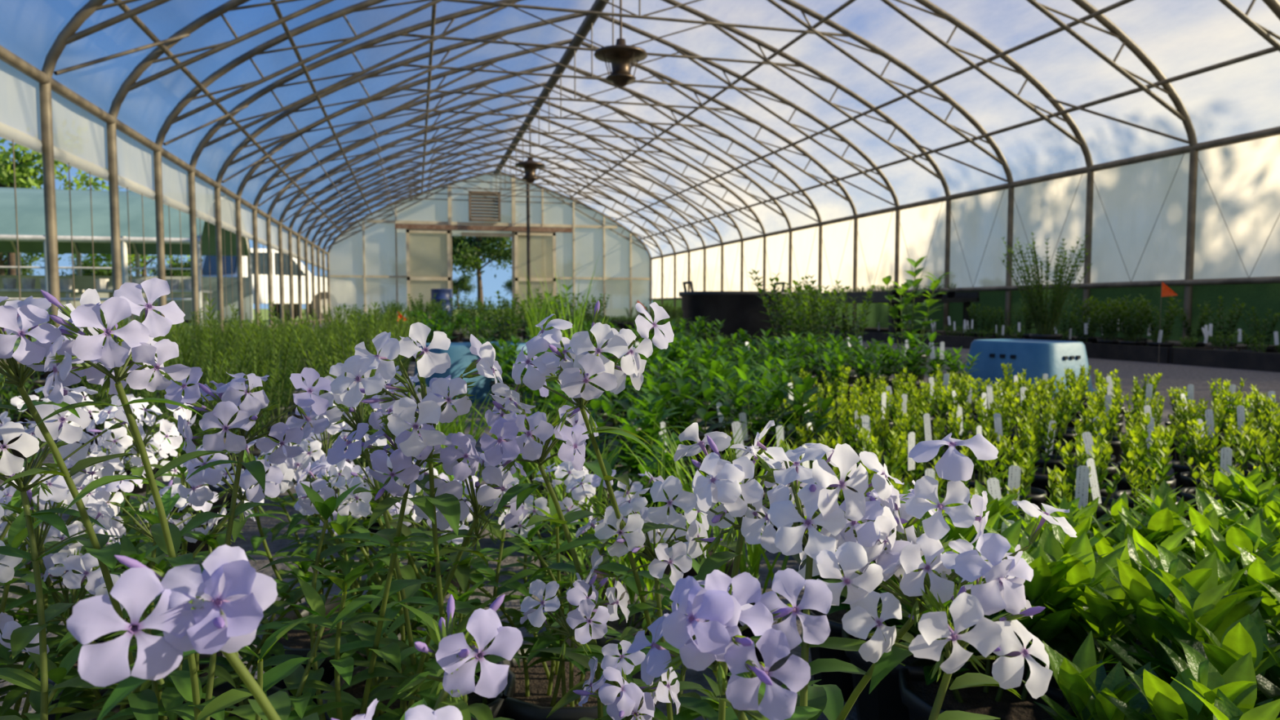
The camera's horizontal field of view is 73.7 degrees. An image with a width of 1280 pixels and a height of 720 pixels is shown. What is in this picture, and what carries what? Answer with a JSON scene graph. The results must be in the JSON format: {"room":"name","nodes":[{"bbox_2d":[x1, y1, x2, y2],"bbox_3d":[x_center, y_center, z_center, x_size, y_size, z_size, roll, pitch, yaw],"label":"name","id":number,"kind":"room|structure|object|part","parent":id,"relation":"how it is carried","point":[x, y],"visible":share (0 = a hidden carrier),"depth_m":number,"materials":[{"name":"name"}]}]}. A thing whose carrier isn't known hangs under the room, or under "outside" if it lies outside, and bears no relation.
{"room":"greenhouse","nodes":[
{"label":"greenhouse","id":0,"kind":"room"},
{"bbox_2d":[0,59,326,267],"bbox_3d":[-4.897,-1.829,9.502,0.015,0.390,28.060,-1,4,-15],"label":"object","id":1,"kind":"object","parent":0,"point":[77,132],"depth_m":6.48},
{"bbox_2d":[0,122,42,154],"bbox_3d":[-3.630,-1.334,5.022,0.188,0.076,1.008,-1,4,-15],"label":"curtain","id":2,"kind":"object","parent":1,"relation":"attached to","point":[20,138],"depth_m":5.11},
{"bbox_2d":[53,146,108,181],"bbox_3d":[-3.874,-1.392,5.945,0.188,0.076,1.523,-1,4,-15],"label":"curtain","id":3,"kind":"object","parent":1,"relation":"attached to","point":[60,155],"depth_m":6.02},
{"bbox_2d":[117,174,155,200],"bbox_3d":[-4.187,-1.465,7.124,0.188,0.076,1.617,-1,4,-15],"label":"curtain","id":4,"kind":"object","parent":1,"relation":"attached to","point":[123,182],"depth_m":7.23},
{"bbox_2d":[162,194,189,214],"bbox_3d":[-4.490,-1.537,8.270,0.188,0.076,1.688,-1,4,-15],"label":"curtain","id":5,"kind":"object","parent":1,"relation":"attached to","point":[167,201],"depth_m":8.44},
{"bbox_2d":[328,172,649,322],"bbox_3d":[-4.065,-3.196,24.218,9.050,4.211,0.001,-1,4,-15],"label":"wall","id":6,"kind":"structure","parent":0,"point":[345,256],"depth_m":24.19,"materials":[{"name":"white plastic"}]},
{"bbox_2d":[468,191,500,222],"bbox_3d":[-4.364,-4.311,23.966,0.880,0.830,0.120,-1,4,-15],"label":"air vent","id":7,"kind":"object","parent":6,"relation":"in","point":[488,219],"visible":0.98,"depth_m":23.96,"materials":[{"name":"metal"}]},
{"bbox_2d":[329,177,649,317],"bbox_3d":[-4.051,-3.139,24.169,8.950,4.005,0.110,-1,4,-15],"label":"studs","id":8,"kind":"object","parent":6,"relation":"attached to","point":[573,225],"visible":0.73,"depth_m":24.15,"materials":[{"name":"beige paint"}]},
{"bbox_2d":[395,223,572,232],"bbox_3d":[-4.324,-3.693,23.933,4.900,0.130,0.100,-1,4,-15],"label":"door track","id":9,"kind":"object","parent":8,"relation":"attached to","point":[408,226],"visible":1,"depth_m":23.85,"materials":[{"name":"brown wood"}]},
{"bbox_2d":[405,228,451,319],"bbox_3d":[-5.842,-2.351,23.614,1.190,2.500,0.050,-1,4,-15],"label":"frame","id":10,"kind":"object","parent":9,"relation":"hanging from","point":[447,278],"visible":0.71,"depth_m":23.54,"materials":[{"name":"beige paint"}]},
{"bbox_2d":[408,232,447,316],"bbox_3d":[-5.849,-2.353,23.643,1.180,2.400,0.001,-1,4,-15],"label":"panel","id":11,"kind":"object","parent":10,"relation":"attached to","point":[428,251],"visible":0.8,"depth_m":23.62,"materials":[{"name":"beige plastic"}]},
{"bbox_2d":[514,231,555,318],"bbox_3d":[-2.985,-2.398,24.367,1.180,2.500,0.050,-1,4,-15],"label":"frame","id":12,"kind":"object","parent":9,"relation":"hanging from","point":[516,233],"visible":0.64,"depth_m":24.32,"materials":[{"name":"beige paint"}]},
{"bbox_2d":[517,235,552,315],"bbox_3d":[-2.992,-2.400,24.396,1.170,2.400,0.001,-1,4,-15],"label":"panel","id":13,"kind":"object","parent":12,"relation":"attached to","point":[541,246],"visible":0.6,"depth_m":24.39,"materials":[{"name":"beige plastic"}]},
{"bbox_2d":[0,321,1279,719],"bbox_3d":[-0.471,-0.239,10.773,9.300,0.020,28.060,-1,4,-15],"label":"floor","id":14,"kind":"structure","parent":0,"point":[1175,375],"depth_m":1.70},
{"bbox_2d":[0,451,42,613],"bbox_3d":[-0.601,0.200,0.656,0.223,0.355,0.187,1,4,14],"label":"phlox","id":15,"kind":"object","parent":14,"relation":"on","point":[29,458],"visible":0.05,"depth_m":0.69,"materials":[{"name":"green plant"}]},
{"bbox_2d":[0,466,119,719],"bbox_3d":[-0.450,0.214,0.510,0.250,0.346,0.207,-2,4,-29],"label":"phlox","id":16,"kind":"object","parent":14,"relation":"on","point":[18,531],"visible":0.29,"depth_m":0.53,"materials":[{"name":"green plant"}]},
{"bbox_2d":[0,391,228,719],"bbox_3d":[-0.437,0.196,0.732,0.248,0.353,0.165,3,5,43],"label":"phlox","id":17,"kind":"object","parent":14,"relation":"on","point":[173,445],"visible":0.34,"depth_m":0.66,"materials":[{"name":"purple plant"}]},
{"bbox_2d":[0,426,328,719],"bbox_3d":[-0.328,0.210,0.589,0.223,0.343,0.248,-1,4,-15],"label":"phlox","id":18,"kind":"object","parent":14,"relation":"on","point":[97,504],"visible":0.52,"depth_m":0.54,"materials":[{"name":"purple plant"}]},
{"bbox_2d":[0,321,358,518],"bbox_3d":[-2.978,-0.089,6.154,1.500,0.251,10.415,-1,4,-15],"label":"bed","id":19,"kind":"object","parent":14,"relation":"on","point":[37,380],"visible":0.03,"depth_m":2.90,"materials":[{"name":"green plant"}]},
{"bbox_2d":[0,277,386,719],"bbox_3d":[-0.237,0.178,0.404,0.191,0.430,0.166,1,4,20],"label":"phlox","id":20,"kind":"object","parent":14,"relation":"on","point":[133,354],"visible":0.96,"depth_m":0.39,"materials":[{"name":"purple plant"}]},
{"bbox_2d":[47,296,420,554],"bbox_3d":[-1.725,0.000,3.147,1.939,0.446,4.112,-1,4,-15],"label":"bed","id":21,"kind":"object","parent":14,"relation":"on","point":[258,357],"visible":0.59,"depth_m":2.24,"materials":[{"name":"green plant"}]},
{"bbox_2d":[396,311,406,325],"bbox_3d":[-1.157,-0.038,4.159,0.053,0.400,0.016,-2,4,-28],"label":"flag","id":22,"kind":"object","parent":21,"relation":"in","point":[399,316],"visible":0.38,"depth_m":4.14,"materials":[{"name":"orange plastic"}]},
{"bbox_2d":[66,544,523,719],"bbox_3d":[-0.079,0.223,0.258,0.178,0.359,0.209,-1,4,-15],"label":"phlox","id":23,"kind":"object","parent":14,"relation":"on","point":[238,596],"visible":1,"depth_m":0.20,"materials":[{"name":"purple plant"}]},
{"bbox_2d":[226,373,476,719],"bbox_3d":[-0.268,0.192,0.787,0.227,0.356,0.208,-1,4,-15],"label":"phlox","id":24,"kind":"object","parent":14,"relation":"on","point":[298,643],"visible":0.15,"depth_m":0.75,"materials":[{"name":"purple plant"}]},
{"bbox_2d":[256,322,528,719],"bbox_3d":[-0.125,0.184,0.458,0.145,0.411,0.182,-3,5,-38],"label":"phlox","id":25,"kind":"object","parent":14,"relation":"on","point":[424,407],"visible":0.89,"depth_m":0.42,"materials":[{"name":"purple plant"}]},
{"bbox_2d":[285,386,541,719],"bbox_3d":[-0.172,0.200,0.659,0.179,0.355,0.226,-2,4,-26],"label":"phlox","id":26,"kind":"object","parent":14,"relation":"on","point":[360,504],"visible":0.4,"depth_m":0.62,"materials":[{"name":"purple plant"}]},
{"bbox_2d":[430,288,453,318],"bbox_3d":[-5.332,-1.458,22.955,0.590,0.900,0.590,-1,4,-15],"label":"drum","id":27,"kind":"object","parent":14,"relation":"on","point":[442,294],"visible":0.48,"depth_m":22.70,"materials":[{"name":"blue plastic"}]},
{"bbox_2d":[410,341,532,403],"bbox_3d":[-0.761,0.049,3.947,0.570,0.252,0.430,-2,4,-32],"label":"plastic bin","id":28,"kind":"object","parent":14,"relation":"on","point":[460,356],"visible":0.24,"depth_m":3.74,"materials":[{"name":"blue plastic"}]},
{"bbox_2d":[344,288,610,361],"bbox_3d":[-2.780,-0.768,13.835,2.951,0.651,16.930,-1,4,-15],"label":"bed","id":29,"kind":"object","parent":14,"relation":"on","point":[510,324],"visible":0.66,"depth_m":9.42,"materials":[{"name":"green plant"}]},
{"bbox_2d":[364,381,640,590],"bbox_3d":[-0.291,0.170,1.522,0.455,0.309,0.793,-1,4,-15],"label":"foliage","id":30,"kind":"object","parent":14,"relation":"on","point":[451,427],"visible":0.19,"depth_m":1.40,"materials":[{"name":"green plant"}]},
{"bbox_2d":[526,184,530,308],"bbox_3d":[-3.098,-3.019,23.719,0.092,3.921,0.092,0,4,8],"label":"support post","id":31,"kind":"object","parent":14,"relation":"on","point":[528,234],"visible":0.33,"depth_m":23.67,"materials":[{"name":"metal"}]},
{"bbox_2d":[515,275,567,338],"bbox_3d":[-0.642,-0.230,5.301,0.278,0.637,0.403,3,5,39],"label":"ornamental grass","id":32,"kind":"object","parent":14,"relation":"on","point":[534,332],"depth_m":5.28,"materials":[{"name":"green plant"}]},
{"bbox_2d":[528,284,573,333],"bbox_3d":[-0.657,-0.278,6.429,0.314,0.593,0.357,2,4,26],"label":"perennials","id":33,"kind":"object","parent":14,"relation":"on","point":[563,286],"visible":0.29,"depth_m":6.44,"materials":[{"name":"green plant"}]},
{"bbox_2d":[511,251,609,352],"bbox_3d":[-0.324,-0.114,3.442,0.402,0.637,0.280,1,4,8],"label":"ornamental grass","id":34,"kind":"object","parent":14,"relation":"on","point":[577,318],"depth_m":3.42,"materials":[{"name":"green plant"}]},
{"bbox_2d":[449,461,728,719],"bbox_3d":[-0.035,0.229,0.680,0.208,0.295,0.172,0,4,5],"label":"phlox","id":35,"kind":"object","parent":14,"relation":"on","point":[543,678],"visible":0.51,"depth_m":0.66,"materials":[{"name":"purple plant"}]},
{"bbox_2d":[567,313,684,333],"bbox_3d":[-0.059,-0.744,16.676,0.866,0.251,12.508,-1,4,-15],"label":"bed","id":36,"kind":"object","parent":14,"relation":"on","point":[619,321],"visible":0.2,"depth_m":16.45,"materials":[{"name":"green plant"}]},
{"bbox_2d":[0,0,1279,372],"bbox_3d":[-0.471,-2.387,10.639,9.122,4.283,28.126,-1,4,-15],"label":"frame","id":37,"kind":"object","parent":14,"relation":"on","point":[68,35],"visible":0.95,"depth_m":10.37,"materials":[{"name":"metal"}]},
{"bbox_2d":[12,139,327,325],"bbox_3d":[-4.843,-0.918,9.523,0.008,1.290,27.238,-1,4,-15],"label":"cord","id":38,"kind":"object","parent":37,"relation":"attached to","point":[12,140],"visible":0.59,"depth_m":8.15,"materials":[{"name":"metal"}]},
{"bbox_2d":[195,209,215,225],"bbox_3d":[-4.804,-1.610,9.458,0.188,0.076,1.660,-1,4,-15],"label":"curtain","id":39,"kind":"object","parent":37,"relation":"attached to","point":[203,216],"depth_m":9.64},
{"bbox_2d":[221,221,236,233],"bbox_3d":[-5.108,-1.682,10.605,0.186,0.076,1.625,-1,4,-15],"label":"curtain","id":40,"kind":"object","parent":37,"relation":"attached to","point":[228,227],"depth_m":10.84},
{"bbox_2d":[241,230,253,240],"bbox_3d":[-5.427,-1.757,11.812,0.188,0.076,1.726,-1,4,-15],"label":"curtain","id":41,"kind":"object","parent":37,"relation":"attached to","point":[245,234],"depth_m":12.04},
{"bbox_2d":[282,248,327,270],"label":"curtain","id":42,"kind":"object","parent":37,"relation":"attached to","point":[284,251],"depth_m":17.83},
{"bbox_2d":[515,121,545,183],"bbox_3d":[-2.200,-4.159,17.087,0.610,1.220,0.610,-1,4,-15],"label":"pendant lamp","id":43,"kind":"object","parent":37,"relation":"hanging from","point":[530,166],"visible":1,"depth_m":17.00,"materials":[{"name":"black metal"}]},
{"bbox_2d":[593,0,648,87],"bbox_3d":[-0.215,-3.693,9.589,0.610,1.220,0.610,-1,4,-15],"label":"pendant lamp","id":44,"kind":"object","parent":37,"relation":"hanging from","point":[620,55],"visible":1,"depth_m":9.52,"materials":[{"name":"black metal"}]},
{"bbox_2d":[649,150,1279,297],"bbox_3d":[3.856,-1.557,11.836,0.007,1.165,27.966,-1,4,-15],"label":"rope","id":45,"kind":"object","parent":37,"relation":"attached to","point":[1194,150],"visible":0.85,"depth_m":10.87,"materials":[{"name":"metal"}]},
{"bbox_2d":[652,283,1279,347],"bbox_3d":[3.952,-0.641,11.919,0.001,0.640,28.060,-1,4,-15],"label":"cloth","id":46,"kind":"object","parent":37,"relation":"attached to","point":[1263,296],"visible":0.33,"depth_m":8.27,"materials":[{"name":"black fabric"}]},
{"bbox_2d":[515,315,765,376],"bbox_3d":[-0.234,-0.172,6.664,1.813,0.352,4.165,-1,4,-15],"label":"bed","id":47,"kind":"object","parent":14,"relation":"on","point":[586,326],"visible":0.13,"depth_m":6.33,"materials":[{"name":"green plant"}]},
{"bbox_2d":[479,300,822,719],"bbox_3d":[0.000,0.178,0.484,0.170,0.421,0.242,3,5,44],"label":"phlox","id":48,"kind":"object","parent":14,"relation":"on","point":[578,363],"visible":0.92,"depth_m":0.41,"materials":[{"name":"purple plant"}]},
{"bbox_2d":[519,404,813,678],"bbox_3d":[0.022,0.206,1.050,0.402,0.296,0.408,2,4,26],"label":"foliage","id":49,"kind":"object","parent":14,"relation":"on","point":[754,553],"visible":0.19,"depth_m":1.02,"materials":[{"name":"green plant"}]},
{"bbox_2d":[476,328,982,582],"bbox_3d":[0.515,0.075,2.928,2.044,0.324,3.010,-1,4,-15],"label":"bed","id":50,"kind":"object","parent":14,"relation":"on","point":[672,392],"visible":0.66,"depth_m":2.27,"materials":[{"name":"green plant"}]},
{"bbox_2d":[679,280,795,349],"bbox_3d":[0.976,-0.453,8.624,1.155,0.673,0.882,-1,4,-15],"label":"tub","id":51,"kind":"object","parent":14,"relation":"on","point":[743,310],"visible":0.59,"depth_m":8.22,"materials":[{"name":"plastic"}]},
{"bbox_2d":[746,268,877,374],"bbox_3d":[1.208,-0.271,5.782,0.779,0.659,2.222,1,4,16],"label":"plant bed","id":52,"kind":"object","parent":14,"relation":"on","point":[810,314],"visible":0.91,"depth_m":5.61,"materials":[{"name":"green plant"}]},
{"bbox_2d":[626,420,1077,719],"bbox_3d":[0.085,0.208,0.366,0.220,0.376,0.232,-1,4,-15],"label":"phlox","id":53,"kind":"object","parent":14,"relation":"on","point":[700,632],"visible":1,"depth_m":0.27,"materials":[{"name":"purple plant"}]},
{"bbox_2d":[779,282,979,337],"bbox_3d":[2.869,-0.697,12.219,1.200,0.714,4.600,-1,4,-15],"label":"bench","id":54,"kind":"object","parent":14,"relation":"on","point":[950,296],"visible":0.46,"depth_m":10.27,"materials":[{"name":"black plastic"}]},
{"bbox_2d":[890,282,899,297],"bbox_3d":[3.018,-0.826,10.076,0.105,0.183,0.134,0,4,0],"label":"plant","id":55,"kind":"object","parent":54,"relation":"on","point":[894,292],"depth_m":10.04,"materials":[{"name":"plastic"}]},
{"bbox_2d":[910,284,919,297],"bbox_3d":[3.260,-0.826,10.139,0.120,0.174,0.118,2,4,31],"label":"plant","id":56,"kind":"object","parent":54,"relation":"on","point":[919,285],"depth_m":10.11,"materials":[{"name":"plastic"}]},
{"bbox_2d":[922,284,931,297],"bbox_3d":[3.614,-0.864,10.749,0.128,0.175,0.101,1,4,16],"label":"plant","id":57,"kind":"object","parent":54,"relation":"on","point":[924,292],"depth_m":10.72,"materials":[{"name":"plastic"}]},
{"bbox_2d":[933,284,945,297],"bbox_3d":[3.688,-0.853,10.508,0.121,0.181,0.108,-1,4,-17],"label":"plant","id":58,"kind":"object","parent":54,"relation":"on","point":[939,295],"depth_m":10.48,"materials":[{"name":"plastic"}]},
{"bbox_2d":[946,283,955,297],"bbox_3d":[3.747,-0.837,10.273,0.107,0.180,0.120,1,4,20],"label":"pot","id":59,"kind":"object","parent":54,"relation":"on","point":[950,294],"depth_m":10.24,"materials":[{"name":"plastic"}]},
{"bbox_2d":[875,255,954,380],"bbox_3d":[1.549,-0.236,4.906,0.357,0.697,0.424,-2,4,-29],"label":"perennials","id":60,"kind":"object","parent":14,"relation":"on","point":[893,311],"visible":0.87,"depth_m":4.86,"materials":[{"name":"green plant"}]},
{"bbox_2d":[623,293,1279,372],"bbox_3d":[2.695,-0.688,13.242,1.215,0.569,20.712,-1,4,-15],"label":"bed","id":61,"kind":"object","parent":14,"relation":"on","point":[1225,354],"visible":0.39,"depth_m":6.92,"materials":[{"name":"green plant"}]},
{"bbox_2d":[628,318,1279,372],"bbox_3d":[2.814,-0.436,12.804,1.215,0.120,19.775,-1,4,-15],"label":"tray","id":62,"kind":"object","parent":61,"relation":"on","point":[1265,358],"depth_m":6.58,"materials":[{"name":"black plastic"}]},
{"bbox_2d":[725,362,1279,547],"bbox_3d":[0.979,0.173,2.123,1.798,0.227,1.675,-1,4,-15],"label":"bed","id":63,"kind":"object","parent":14,"relation":"on","point":[1072,445],"visible":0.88,"depth_m":1.81,"materials":[{"name":"green plant"}]},
{"bbox_2d":[958,338,1097,397],"bbox_3d":[1.927,0.029,4.263,0.430,0.252,0.570,-2,4,-29],"label":"step stool","id":64,"kind":"object","parent":14,"relation":"on","point":[1039,357],"visible":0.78,"depth_m":4.09,"materials":[{"name":"plastic"}]},
{"bbox_2d":[791,461,1279,719],"bbox_3d":[0.640,0.250,0.792,0.944,0.240,0.726,-1,4,-15],"label":"bed","id":65,"kind":"object","parent":14,"relation":"on","point":[1166,615],"visible":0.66,"depth_m":0.70,"materials":[{"name":"green plant"}]},
{"bbox_2d":[1000,231,1092,340],"bbox_3d":[3.299,-0.512,6.902,0.736,1.001,0.738,-1,4,-15],"label":"potted plant","id":66,"kind":"object","parent":14,"relation":"on","point":[1043,335],"visible":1,"depth_m":6.86,"materials":[{"name":"green plant"}]},
{"bbox_2d":[1158,281,1177,366],"bbox_3d":[3.734,-0.255,6.035,0.112,0.600,0.016,0,4,8],"label":"flag","id":67,"kind":"object","parent":14,"relation":"on","point":[1166,291],"visible":1,"depth_m":6.02,"materials":[{"name":"orange plastic"}]},
{"bbox_2d":[6,0,1279,257],"bbox_3d":[-0.471,-3.338,10.580,9.130,2.400,28.060,-1,4,-15],"label":"ceiling","id":68,"kind":"structure","parent":0,"point":[1225,32],"depth_m":11.82,"materials":[{"name":"plastic"}]},
{"bbox_2d":[652,134,1279,298],"bbox_3d":[3.957,-1.565,11.863,0.020,1.210,28.060,-1,4,-15],"label":"wall","id":69,"kind":"structure","parent":0,"point":[1243,178],"depth_m":9.30,"materials":[{"name":"plastic"}]},
{"label":"outside","id":70,"kind":"structure","parent":0,"visible":0},
{"bbox_2d":[0,308,652,377],"bbox_3d":[-17.881,-3.763,67.574,240.000,0.001,260.000,-1,4,-15],"label":"grass lawn","id":71,"kind":"structure","parent":70,"point":[264,313],"depth_m":26.29,"materials":[{"name":"green plant"}]},
{"bbox_2d":[0,252,63,275],"bbox_3d":[-38.666,-6.483,51.682,8.966,7.416,7.711,-2,4,-35],"label":"tree","id":72,"kind":"object","parent":71,"relation":"on","point":[2,255],"visible":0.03,"depth_m":51.48,"materials":[{"name":"green plant"}]},
{"bbox_2d":[0,138,131,275],"bbox_3d":[-15.722,-3.529,21.339,5.409,5.284,4.509,1,4,10],"label":"tree","id":73,"kind":"object","parent":71,"relation":"on","point":[23,170],"visible":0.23,"depth_m":20.43,"materials":[{"name":"green plant"}]},
{"bbox_2d":[0,187,253,326],"bbox_3d":[-13.778,-1.979,16.433,10.800,2.750,5.110,-1,4,-15],"label":"greenhouse","id":74,"kind":"object","parent":71,"relation":"on","point":[29,202],"visible":0.6,"depth_m":15.68,"materials":[{"name":"white metal"}]},
{"bbox_3d":[-13.778,-1.967,16.433,10.800,2.726,5.110,-1,4,-15],"label":"frame","id":75,"kind":"part","parent":74,"relation":"part of","materials":[{"name":"white metal"}]},
{"bbox_2d":[71,253,190,275],"bbox_3d":[-22.745,-4.893,38.888,5.965,5.829,4.973,2,4,27],"label":"tree","id":76,"kind":"object","parent":71,"relation":"on","point":[98,259],"visible":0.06,"depth_m":38.55,"materials":[{"name":"green plant"}]},
{"bbox_2d":[183,248,328,323],"bbox_3d":[-11.802,-2.197,25.195,2.285,2.136,6.372,3,4,37],"label":"van","id":77,"kind":"object","parent":71,"relation":"on","point":[263,255],"visible":0.23,"depth_m":24.96,"materials":[{"name":"white paint"}]},
{"bbox_2d":[2,253,512,310],"bbox_3d":[-26.834,-11.088,122.446,194.284,7.821,20.930,-1,4,-15],"label":"treeline","id":78,"kind":"object","parent":71,"relation":"on","point":[462,284],"visible":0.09,"depth_m":116.09,"materials":[{"name":"green plant"}]},
{"bbox_2d":[452,235,511,306],"bbox_3d":[-11.495,-7.059,60.934,8.966,7.416,7.711,-1,4,-20],"label":"tree","id":79,"kind":"object","parent":71,"relation":"on","point":[466,252],"visible":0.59,"depth_m":59.83,"materials":[{"name":"green plant"}]}
]}

